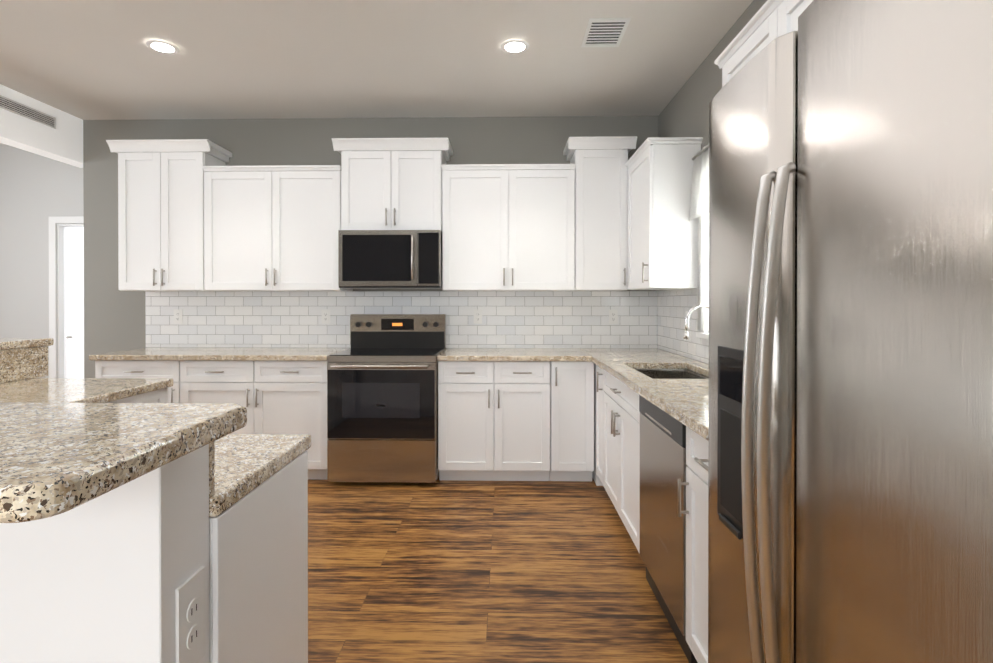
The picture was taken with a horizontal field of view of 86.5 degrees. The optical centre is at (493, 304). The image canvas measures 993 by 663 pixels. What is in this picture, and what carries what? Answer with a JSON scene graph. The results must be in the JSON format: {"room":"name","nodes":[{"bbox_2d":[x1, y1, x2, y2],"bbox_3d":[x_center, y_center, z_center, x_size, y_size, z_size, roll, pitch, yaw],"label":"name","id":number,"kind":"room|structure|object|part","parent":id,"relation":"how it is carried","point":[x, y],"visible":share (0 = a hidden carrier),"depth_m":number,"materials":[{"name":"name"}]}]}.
{"room":"kitchen","nodes":[
{"label":"kitchen","id":0,"kind":"room"},
{"bbox_2d":[0,84,82,167],"bbox_3d":[-3.505,-1.344,3.078,0.140,0.360,2.888,0,0,1],"label":"wall","id":1,"kind":"structure","parent":0,"point":[62,142],"depth_m":4.01,"materials":[{"name":"paint"}]},
{"bbox_2d":[0,95,55,128],"bbox_3d":[-3.416,-1.407,3.745,0.006,0.090,0.730,0,0,1],"label":"air vent","id":2,"kind":"object","parent":1,"relation":"in","point":[21,109],"visible":1,"depth_m":3.86,"materials":[{"name":"white metal"}]},
{"bbox_2d":[0,144,83,377],"bbox_3d":[-4.326,-0.134,5.127,2.470,2.800,0.140,0,0,1],"label":"wall","id":3,"kind":"structure","parent":0,"point":[37,191],"depth_m":5.06,"materials":[{"name":"grey paint"}]},
{"bbox_2d":[49,216,83,377],"bbox_3d":[-3.831,0.214,5.109,0.830,2.105,0.158,0,0,1],"label":"door frame","id":4,"kind":"structure","parent":3,"relation":"attached to","point":[56,293],"depth_m":5.04,"materials":[{"name":"white paint"}]},
{"bbox_2d":[64,227,83,377],"bbox_3d":[-3.831,0.257,5.090,0.652,2.009,0.085,0,0,1],"label":"hall door","id":5,"kind":"structure","parent":3,"relation":"in","point":[73,302],"depth_m":5.10,"materials":[{"name":"white paint"}]},
{"bbox_2d":[83,116,657,377],"bbox_3d":[-0.964,-0.131,4.404,4.884,2.800,0.140,0,0,1],"label":"wall","id":6,"kind":"structure","parent":0,"point":[114,319],"depth_m":4.35,"materials":[{"name":"grey paint"}]},
{"bbox_2d":[106,139,231,290],"bbox_3d":[-2.548,-0.678,4.180,0.776,1.142,0.370,0,0,1],"label":"upper cabinet","id":7,"kind":"object","parent":6,"relation":"attached to","point":[161,221],"visible":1,"depth_m":4.05,"materials":[{"name":"white paint"}]},
{"bbox_2d":[202,165,352,290],"bbox_3d":[-1.686,-0.581,4.164,1.052,0.947,0.361,0,0,1],"label":"upper cabinet","id":8,"kind":"object","parent":6,"relation":"attached to","point":[272,228],"visible":1,"depth_m":4.03,"materials":[{"name":"white paint"}]},
{"bbox_2d":[332,138,452,231],"bbox_3d":[-0.774,-0.904,4.141,0.877,0.690,0.370,0,0,1],"label":"upper cabinet","id":9,"kind":"object","parent":6,"relation":"attached to","point":[388,184],"visible":0.9,"depth_m":4.01,"materials":[{"name":"white paint"}]},
{"bbox_2d":[338,230,441,288],"bbox_3d":[-0.775,-0.340,4.108,0.762,0.430,0.437,0,0,1],"label":"over-the-range microwave","id":10,"kind":"object","parent":9,"relation":"attached to","point":[389,259],"visible":0.98,"depth_m":3.93,"materials":[{"name":"black glass"}]},
{"bbox_2d":[145,291,656,347],"bbox_3d":[-0.778,0.124,4.326,4.209,0.462,0.006,0,0,1],"label":"tile backsplash","id":11,"kind":"structure","parent":6,"relation":"attached to","point":[510,319],"depth_m":4.32,"materials":[{"name":"white tile"}]},
{"bbox_2d":[174,309,181,322],"bbox_3d":[-2.607,0.100,4.358,0.070,0.115,0.008,0,0,1],"label":"outlet","id":12,"kind":"object","parent":11,"relation":"attached to","point":[177,315],"visible":1,"depth_m":4.36,"materials":[{"name":"white plastic"}]},
{"bbox_2d":[321,310,329,323],"bbox_3d":[-1.377,0.100,4.331,0.070,0.115,0.008,0,0,1],"label":"outlet","id":13,"kind":"object","parent":11,"relation":"attached to","point":[325,316],"visible":1,"depth_m":4.33,"materials":[{"name":"white plastic"}]},
{"bbox_2d":[474,310,481,323],"bbox_3d":[-0.128,0.100,4.304,0.070,0.115,0.008,0,0,1],"label":"outlet","id":14,"kind":"object","parent":11,"relation":"attached to","point":[477,316],"visible":1,"depth_m":4.30,"materials":[{"name":"white plastic"}]},
{"bbox_2d":[609,310,617,323],"bbox_3d":[0.972,0.100,4.280,0.070,0.115,0.008,0,0,1],"label":"outlet","id":15,"kind":"object","parent":11,"relation":"attached to","point":[613,316],"visible":1,"depth_m":4.28,"materials":[{"name":"white plastic"}]},
{"bbox_2d":[442,164,574,290],"bbox_3d":[0.115,-0.581,4.125,1.005,0.947,0.361,0,0,1],"label":"upper cabinet","id":16,"kind":"object","parent":6,"relation":"attached to","point":[508,227],"visible":1,"depth_m":3.99,"materials":[{"name":"white paint"}]},
{"bbox_2d":[563,136,636,290],"bbox_3d":[0.819,-0.678,4.107,0.507,1.142,0.370,0,0,1],"label":"upper cabinet","id":17,"kind":"object","parent":6,"relation":"attached to","point":[601,220],"visible":1,"depth_m":3.98,"materials":[{"name":"white paint"}]},
{"bbox_2d":[0,0,752,143],"bbox_3d":[-2.192,-1.564,1.002,7.194,0.100,8.280,0,0,1],"label":"ceiling","id":18,"kind":"structure","parent":0,"point":[230,59],"depth_m":3.26,"materials":[{"name":"paint"}]},
{"bbox_2d":[146,40,179,53],"bbox_3d":[-1.954,-1.518,3.118,0.170,0.004,0.170,0,0,1],"label":"recessed light","id":19,"kind":"object","parent":18,"relation":"in","point":[162,47],"visible":1,"depth_m":3.11,"materials":[{"name":"white paint"}]},
{"bbox_2d":[501,40,528,53],"bbox_3d":[0.127,-1.518,3.113,0.170,0.004,0.170,0,0,1],"label":"recessed light","id":20,"kind":"object","parent":18,"relation":"in","point":[514,46],"visible":1,"depth_m":3.10,"materials":[{"name":"white paint"}]},
{"bbox_2d":[581,18,630,46],"bbox_3d":[0.624,-1.520,2.957,0.220,0.006,0.310,0,0,1],"label":"ceiling vent","id":21,"kind":"object","parent":18,"relation":"in","point":[604,32],"visible":1,"depth_m":2.94,"materials":[{"name":"white metal"}]},
{"bbox_2d":[308,476,688,662],"bbox_3d":[-2.192,1.336,1.016,7.194,0.100,8.280,0,0,1],"label":"floor","id":22,"kind":"structure","parent":0,"point":[451,571],"depth_m":2.47,"materials":[{"name":"brown wood"}]},
{"bbox_2d":[0,346,208,662],"bbox_3d":[-1.484,0.749,1.772,1.937,1.066,1.792,0,0,1],"label":"half wall","id":23,"kind":"structure","parent":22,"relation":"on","point":[101,578],"depth_m":0.87,"materials":[{"name":"white paint"}]},
{"bbox_2d":[0,338,246,522],"bbox_3d":[-1.621,0.197,1.625,2.390,0.038,2.147,0,0,1],"label":"bar","id":24,"kind":"object","parent":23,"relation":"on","point":[57,458],"visible":1,"depth_m":0.71,"materials":[{"name":"beige stone"}]},
{"bbox_2d":[175,566,205,662],"bbox_3d":[-0.540,0.571,0.945,0.009,0.165,0.080,0,0,1],"label":"outlet","id":25,"kind":"object","parent":23,"relation":"attached to","point":[190,643],"visible":1,"depth_m":0.94,"materials":[{"name":"white plastic"}]},
{"bbox_2d":[108,388,165,402],"bbox_3d":[-1.935,0.843,2.047,0.716,0.875,1.097,0,0,1],"label":"base cabinet","id":26,"kind":"object","parent":22,"relation":"on","point":[157,396],"visible":0.02,"depth_m":2.46,"materials":[{"name":"white paint"}]},
{"bbox_2d":[95,360,180,402],"bbox_3d":[-2.536,0.834,4.047,0.612,0.875,0.646,0,0,1],"label":"base cabinet","id":27,"kind":"object","parent":22,"relation":"on","point":[170,369],"visible":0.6,"depth_m":3.76,"materials":[{"name":"white paint"}]},
{"bbox_2d":[166,387,167,402],"bbox_3d":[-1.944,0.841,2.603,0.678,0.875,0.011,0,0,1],"label":"base cabinet","id":28,"kind":"object","parent":22,"relation":"on","point":[167,387],"depth_m":2.60,"materials":[{"name":"white paint"}]},
{"bbox_2d":[0,378,172,402],"bbox_3d":[-1.937,0.386,2.080,0.714,0.038,1.053,0,0,1],"label":"countertop","id":29,"kind":"structure","parent":28,"relation":"on","point":[33,390],"depth_m":2.29,"materials":[{"name":"beige stone"}]},
{"bbox_2d":[209,517,213,662],"bbox_3d":[-1.061,0.847,1.264,1.047,0.875,0.471,0,0,1],"label":"base cabinet","id":30,"kind":"object","parent":22,"relation":"on","point":[210,598],"depth_m":1.02,"materials":[{"name":"white paint"}]},
{"bbox_2d":[180,361,327,479],"bbox_3d":[-1.694,0.834,4.029,1.067,0.875,0.646,0,0,1],"label":"base cabinet","id":31,"kind":"object","parent":22,"relation":"on","point":[260,371],"depth_m":3.75,"materials":[{"name":"white paint"}]},
{"bbox_2d":[89,347,350,360],"bbox_3d":[-2.012,0.376,4.034,1.704,0.038,0.630,0,0,1],"label":"countertop","id":32,"kind":"structure","parent":31,"relation":"on","point":[230,354],"depth_m":3.77,"materials":[{"name":"beige stone"}]},
{"bbox_3d":[-1.700,0.863,3.735,1.059,0.611,0.058,0,0,1],"label":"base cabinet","id":33,"kind":"part","parent":31,"relation":"part of","materials":[{"name":"white wood"}]},
{"bbox_2d":[212,451,307,662],"bbox_3d":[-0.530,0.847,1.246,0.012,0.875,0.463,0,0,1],"label":"base cabinet","id":34,"kind":"object","parent":22,"relation":"on","point":[259,573],"depth_m":1.21,"materials":[{"name":"white paint"}]},
{"bbox_2d":[209,434,310,516],"bbox_3d":[-1.417,0.390,1.288,1.788,0.038,0.510,0,0,1],"label":"countertop","id":35,"kind":"structure","parent":34,"relation":"on","point":[245,464],"depth_m":1.27,"materials":[{"name":"beige stone"}]},
{"bbox_2d":[0,346,214,496],"bbox_3d":[-1.413,0.292,1.848,1.773,0.150,1.633,0,0,1],"label":"backsplash","id":36,"kind":"structure","parent":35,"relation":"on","point":[22,364],"depth_m":2.52,"materials":[{"name":"beige stone"}]},
{"bbox_2d":[327,314,445,482],"bbox_3d":[-0.775,0.677,3.952,0.762,1.190,0.703,0,0,1],"label":"range","id":37,"kind":"object","parent":22,"relation":"on","point":[382,399],"visible":1,"depth_m":3.67,"materials":[{"name":"silver metal"}]},
{"bbox_2d":[438,361,549,480],"bbox_3d":[0.009,0.834,3.992,0.794,0.875,0.646,0,0,1],"label":"base cabinet","id":38,"kind":"object","parent":22,"relation":"on","point":[493,420],"visible":0.98,"depth_m":3.71,"materials":[{"name":"white paint"}]},
{"bbox_2d":[437,348,588,361],"bbox_3d":[0.136,0.377,3.980,1.050,0.038,0.651,0,0,1],"label":"countertop","id":39,"kind":"structure","parent":38,"relation":"on","point":[449,354],"depth_m":3.77,"materials":[{"name":"beige stone"}]},
{"bbox_2d":[549,361,593,480],"bbox_3d":[0.561,0.834,3.980,0.305,0.875,0.646,0,0,1],"label":"base cabinet","id":40,"kind":"object","parent":22,"relation":"on","point":[571,420],"visible":0.92,"depth_m":3.70,"materials":[{"name":"white paint"}]},
{"bbox_2d":[592,364,602,485],"bbox_3d":[1.029,0.834,3.994,0.598,0.875,0.598,0,0,1],"label":"base cabinet","id":41,"kind":"object","parent":22,"relation":"on","point":[596,479],"visible":0.07,"depth_m":3.75,"materials":[{"name":"white paint"}]},
{"bbox_2d":[596,365,604,485],"bbox_3d":[0.995,0.836,3.533,0.646,0.875,0.292,0,0,1],"label":"base cabinet","id":42,"kind":"object","parent":22,"relation":"on","point":[600,391],"visible":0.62,"depth_m":3.56,"materials":[{"name":"white paint"}]},
{"bbox_2d":[605,348,656,351],"bbox_3d":[1.021,0.377,3.961,0.360,0.038,0.651,0,0,1],"label":"countertop","id":43,"kind":"structure","parent":42,"relation":"on","point":[606,349],"depth_m":4.13,"materials":[{"name":"beige stone"}]},
{"bbox_2d":[604,370,693,553],"bbox_3d":[0.982,0.839,2.926,0.646,0.875,0.917,0,0,1],"label":"base cabinet","id":44,"kind":"object","parent":22,"relation":"on","point":[621,447],"visible":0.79,"depth_m":2.87,"materials":[{"name":"white paint"}]},
{"bbox_2d":[585,348,708,440],"bbox_3d":[0.979,0.382,2.807,0.639,0.038,2.961,0,0,1],"label":"countertop","id":45,"kind":"structure","parent":44,"relation":"on","point":[685,402],"depth_m":2.48,"materials":[{"name":"beige stone"}]},
{"bbox_2d":[635,369,708,378],"bbox_3d":[0.988,0.492,2.924,0.414,0.177,0.704,0,0,1],"label":"sink basin","id":46,"kind":"object","parent":45,"relation":"in","point":[670,374],"visible":0.06,"depth_m":3.25,"materials":[{"name":"silver metal"}]},
{"bbox_2d":[683,304,708,339],"bbox_3d":[1.156,0.180,2.889,0.216,0.364,0.096,0,0,1],"label":"faucet","id":47,"kind":"object","parent":45,"relation":"on","point":[686,333],"visible":0.38,"depth_m":2.90,"materials":[{"name":"silver metal"}]},
{"bbox_2d":[639,395,697,662],"bbox_3d":[0.965,0.844,2.156,0.591,0.872,0.606,0,0,1],"label":"dishwasher","id":48,"kind":"object","parent":22,"relation":"on","point":[663,465],"visible":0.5,"depth_m":2.08,"materials":[{"name":"silver metal"}]},
{"bbox_2d":[678,426,708,662],"bbox_3d":[0.953,0.846,1.590,0.646,0.875,0.513,0,0,1],"label":"base cabinet","id":49,"kind":"object","parent":22,"relation":"on","point":[696,482],"visible":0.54,"depth_m":1.76,"materials":[{"name":"white paint"}]},
{"bbox_2d":[708,0,992,662],"bbox_3d":[0.848,0.397,0.859,0.777,1.780,0.916,0,0,1],"label":"refrigerator","id":50,"kind":"object","parent":22,"relation":"on","point":[850,485],"visible":1,"depth_m":0.75,"materials":[{"name":"grey metal"}]},
{"bbox_2d":[658,0,766,375],"bbox_3d":[1.327,-0.112,0.608,0.140,2.800,7.350,0,0,1],"label":"wall","id":51,"kind":"structure","parent":0,"point":[684,112],"depth_m":3.37,"materials":[{"name":"grey paint"}]},
{"bbox_2d":[625,137,702,289],"bbox_3d":[1.141,-0.578,3.633,0.363,0.947,0.632,0,0,1],"label":"upper cabinet","id":52,"kind":"object","parent":51,"relation":"attached to","point":[662,242],"visible":1,"depth_m":3.35,"materials":[{"name":"white paint"}]},
{"bbox_2d":[657,288,708,363],"bbox_3d":[1.299,0.132,2.779,0.006,0.462,3.008,0,0,1],"label":"tile backsplash","id":53,"kind":"structure","parent":51,"relation":"attached to","point":[673,306],"depth_m":3.73,"materials":[{"name":"white tile"}]},
{"bbox_2d":[689,145,708,331],"bbox_3d":[1.239,-0.386,2.804,0.082,1.103,1.040,0,0,1],"label":"window","id":54,"kind":"structure","parent":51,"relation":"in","point":[699,205],"depth_m":3.22,"materials":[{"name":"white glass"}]},
{"bbox_2d":[696,331,708,338],"bbox_3d":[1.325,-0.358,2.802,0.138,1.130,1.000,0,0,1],"label":"windowsill","id":55,"kind":"structure","parent":51,"relation":"in","point":[703,334],"depth_m":3.21,"materials":[{"name":"white paint"}]},
{"bbox_2d":[714,0,812,87],"bbox_3d":[1.101,-0.569,1.794,0.363,0.947,0.941,0,0,1],"label":"upper cabinet","id":56,"kind":"object","parent":51,"relation":"attached to","point":[770,21],"visible":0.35,"depth_m":1.90,"materials":[{"name":"white paint"}]}
]}

